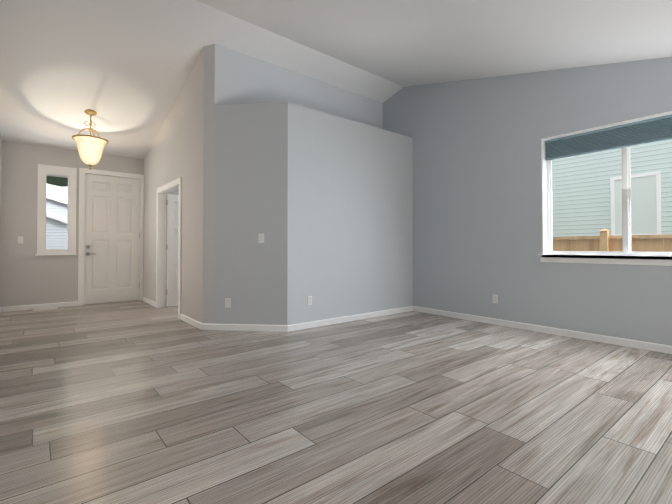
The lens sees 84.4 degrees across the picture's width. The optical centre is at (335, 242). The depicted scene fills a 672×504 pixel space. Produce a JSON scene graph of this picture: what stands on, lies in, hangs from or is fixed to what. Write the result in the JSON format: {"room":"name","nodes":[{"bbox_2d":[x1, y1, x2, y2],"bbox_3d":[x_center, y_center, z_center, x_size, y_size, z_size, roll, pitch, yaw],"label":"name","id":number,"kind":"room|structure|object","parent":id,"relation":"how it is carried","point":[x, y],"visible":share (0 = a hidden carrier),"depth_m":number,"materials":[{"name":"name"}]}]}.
{"room":"empty living room","nodes":[
{"label":"empty living room","id":0,"kind":"room"},
{"bbox_2d":[0,132,1,231],"bbox_3d":[-2.196,-0.815,1.888,0.200,3.726,10.540,1,-1,-39],"label":"wall","id":1,"kind":"structure","parent":0,"point":[0,178],"depth_m":5.79,"materials":[{"name":"grey paint"}]},
{"bbox_2d":[0,140,178,306],"bbox_3d":[-3.377,-0.256,7.586,5.173,2.758,0.200,1,-1,-39],"label":"wall","id":2,"kind":"structure","parent":0,"point":[28,276],"depth_m":6.11,"materials":[{"name":"grey paint"}]},
{"bbox_2d":[18,237,22,243],"bbox_3d":[-5.127,-0.037,6.020,0.072,0.116,0.013,1,-1,-39],"label":"light switch","id":3,"kind":"object","parent":2,"relation":"attached to","point":[20,240],"visible":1,"depth_m":6.02,"materials":[{"name":"white plastic"}]},
{"bbox_2d":[2,301,77,311],"bbox_3d":[-4.909,1.066,6.183,0.987,0.078,0.014,1,-1,-39],"label":"baseboard","id":4,"kind":"structure","parent":2,"relation":"attached to","point":[35,306],"depth_m":6.16,"materials":[{"name":"white wood"}]},
{"bbox_2d":[35,164,76,255],"bbox_3d":[-4.807,-0.541,6.384,0.570,1.523,0.225,1,-1,-39],"label":"window","id":5,"kind":"structure","parent":2,"relation":"in","point":[69,173],"depth_m":6.34,"materials":[{"name":"white"}]},
{"bbox_2d":[78,168,143,305],"bbox_3d":[-4.174,-0.098,6.895,1.028,2.425,0.242,1,-1,-39],"label":"front door","id":6,"kind":"structure","parent":2,"relation":"in","point":[110,245],"depth_m":6.84,"materials":[{"name":"white wood"}]},
{"bbox_2d":[143,44,214,323],"bbox_3d":[-2.624,-0.701,5.897,0.100,3.604,3.380,1,-1,-39],"label":"wall","id":7,"kind":"structure","parent":0,"point":[182,145],"depth_m":4.98,"materials":[{"name":"grey paint"}]},
{"bbox_2d":[142,297,155,306],"bbox_3d":[-3.385,1.073,6.716,0.014,0.078,1.032,1,-1,-39],"label":"baseboard","id":8,"kind":"structure","parent":7,"relation":"attached to","point":[148,301],"depth_m":6.69,"materials":[{"name":"white wood"}]},
{"bbox_2d":[156,177,181,318],"bbox_3d":[-2.370,0.089,6.029,0.713,2.027,1.334,1,-1,-39],"label":"hall door","id":9,"kind":"structure","parent":7,"relation":"in","point":[168,290],"depth_m":6.31,"materials":[{"name":"white wood"}]},
{"bbox_2d":[180,306,671,353],"bbox_3d":[1.436,1.027,3.268,3.137,0.078,7.732,1,-1,-39],"label":"baseboard","id":10,"kind":"structure","parent":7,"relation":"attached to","point":[656,347],"depth_m":4.57,"materials":[{"name":"white wood"}]},
{"bbox_2d":[215,44,382,128],"bbox_3d":[-0.378,-0.705,5.611,3.023,3.604,0.100,1,-1,-39],"label":"wall","id":11,"kind":"structure","parent":0,"point":[240,78],"depth_m":5.22,"materials":[{"name":"grey paint"}]},
{"bbox_2d":[214,102,412,324],"bbox_3d":[-0.138,-0.309,5.311,3.023,2.805,0.660,1,-1,-39],"label":"wall","id":12,"kind":"structure","parent":0,"point":[322,202],"depth_m":4.69,"materials":[{"name":"grey paint"}]},
{"bbox_2d":[225,298,230,307],"bbox_3d":[-1.336,0.749,4.574,0.072,0.116,0.010,0,-1,6],"label":"outlet","id":13,"kind":"object","parent":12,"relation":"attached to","point":[227,302],"visible":1,"depth_m":4.57,"materials":[{"name":"white plastic"}]},
{"bbox_2d":[258,234,263,242],"bbox_3d":[-0.917,-0.049,4.545,0.052,0.116,0.052,1,-1,-39],"label":"switch","id":14,"kind":"object","parent":12,"relation":"attached to","point":[260,238],"visible":1,"depth_m":4.54,"materials":[{"name":"white plastic"}]},
{"bbox_2d":[307,296,311,304],"bbox_3d":[-0.330,0.740,4.707,0.072,0.116,0.010,1,-1,-39],"label":"outlet","id":15,"kind":"object","parent":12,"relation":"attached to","point":[309,300],"visible":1,"depth_m":4.70,"materials":[{"name":"white plastic"}]},
{"bbox_2d":[0,301,671,503],"bbox_3d":[-0.113,1.130,3.558,5.573,0.120,10.540,1,-1,-39],"label":"floor","id":16,"kind":"structure","parent":0,"point":[135,402],"depth_m":2.28,"materials":[{"name":"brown wood"}]},
{"bbox_2d":[33,308,56,310],"bbox_3d":[-4.793,1.101,6.105,0.320,0.006,0.120,1,-1,-39],"label":"floor vent","id":17,"kind":"object","parent":16,"relation":"in","point":[44,309],"visible":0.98,"depth_m":6.07,"materials":[{"name":"silver metal"}]},
{"bbox_2d":[0,0,671,158],"bbox_3d":[-0.113,-2.197,3.603,5.573,1.178,10.540,1,-1,-39],"label":"ceiling","id":18,"kind":"structure","parent":0,"point":[122,68],"depth_m":4.35,"materials":[{"name":"white paint"}]},
{"bbox_2d":[72,109,108,169],"bbox_3d":[-3.685,-1.532,5.560,0.464,0.886,0.464,1,-1,-39],"label":"pendant light","id":19,"kind":"object","parent":18,"relation":"hanging from","point":[90,147],"visible":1,"depth_m":5.46,"materials":[{"name":"white glass"}]},
{"bbox_2d":[383,57,671,345],"bbox_3d":[1.970,-0.770,5.280,0.200,3.726,10.540,1,-1,-39],"label":"wall","id":20,"kind":"structure","parent":0,"point":[476,193],"depth_m":4.75,"materials":[{"name":"grey paint"}]},
{"bbox_2d":[493,295,497,303],"bbox_3d":[2.111,0.753,4.919,0.010,0.116,0.072,1,-1,-39],"label":"outlet","id":21,"kind":"object","parent":20,"relation":"attached to","point":[495,298],"visible":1,"depth_m":4.91,"materials":[{"name":"white plastic"}]},
{"bbox_2d":[538,111,671,265],"bbox_3d":[3.250,-0.520,3.668,0.223,1.493,2.290,1,-1,-39],"label":"window","id":22,"kind":"structure","parent":20,"relation":"in","point":[625,136],"depth_m":4.01,"materials":[{"name":"white"}]},
{"label":"outside","id":23,"kind":"structure","parent":0,"visible":0},
{"bbox_3d":[-8.930,1.918,18.461,130.000,0.200,140.000,1,-1,-39],"label":"ground","id":24,"kind":"structure","parent":23,"visible":0},
{"bbox_2d":[46,192,67,248],"bbox_3d":[-20.845,-0.919,22.047,16.000,5.570,12.150,1,-1,-39],"label":"house","id":25,"kind":"structure","parent":24,"relation":"on","point":[53,213],"depth_m":19.74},
{"bbox_2d":[46,176,67,186],"bbox_3d":[-10.825,-1.898,13.016,6.076,7.288,4.709,1,-1,-39],"label":"tree","id":26,"kind":"object","parent":24,"relation":"on","point":[56,179],"depth_m":12.29,"materials":[{"name":"green plant"}]},
{"bbox_2d":[552,228,671,251],"bbox_3d":[3.751,0.720,6.953,0.145,1.890,22.117,1,-1,-39],"label":"fence","id":27,"kind":"object","parent":24,"relation":"on","point":[656,246],"depth_m":6.06,"materials":[{"name":"brown wood"}]},
{"bbox_2d":[552,140,671,245],"bbox_3d":[10.423,-2.855,11.069,10.000,9.150,29.000,1,-1,-39],"label":"neighbor house","id":28,"kind":"structure","parent":24,"relation":"on","point":[559,208],"depth_m":8.74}
]}

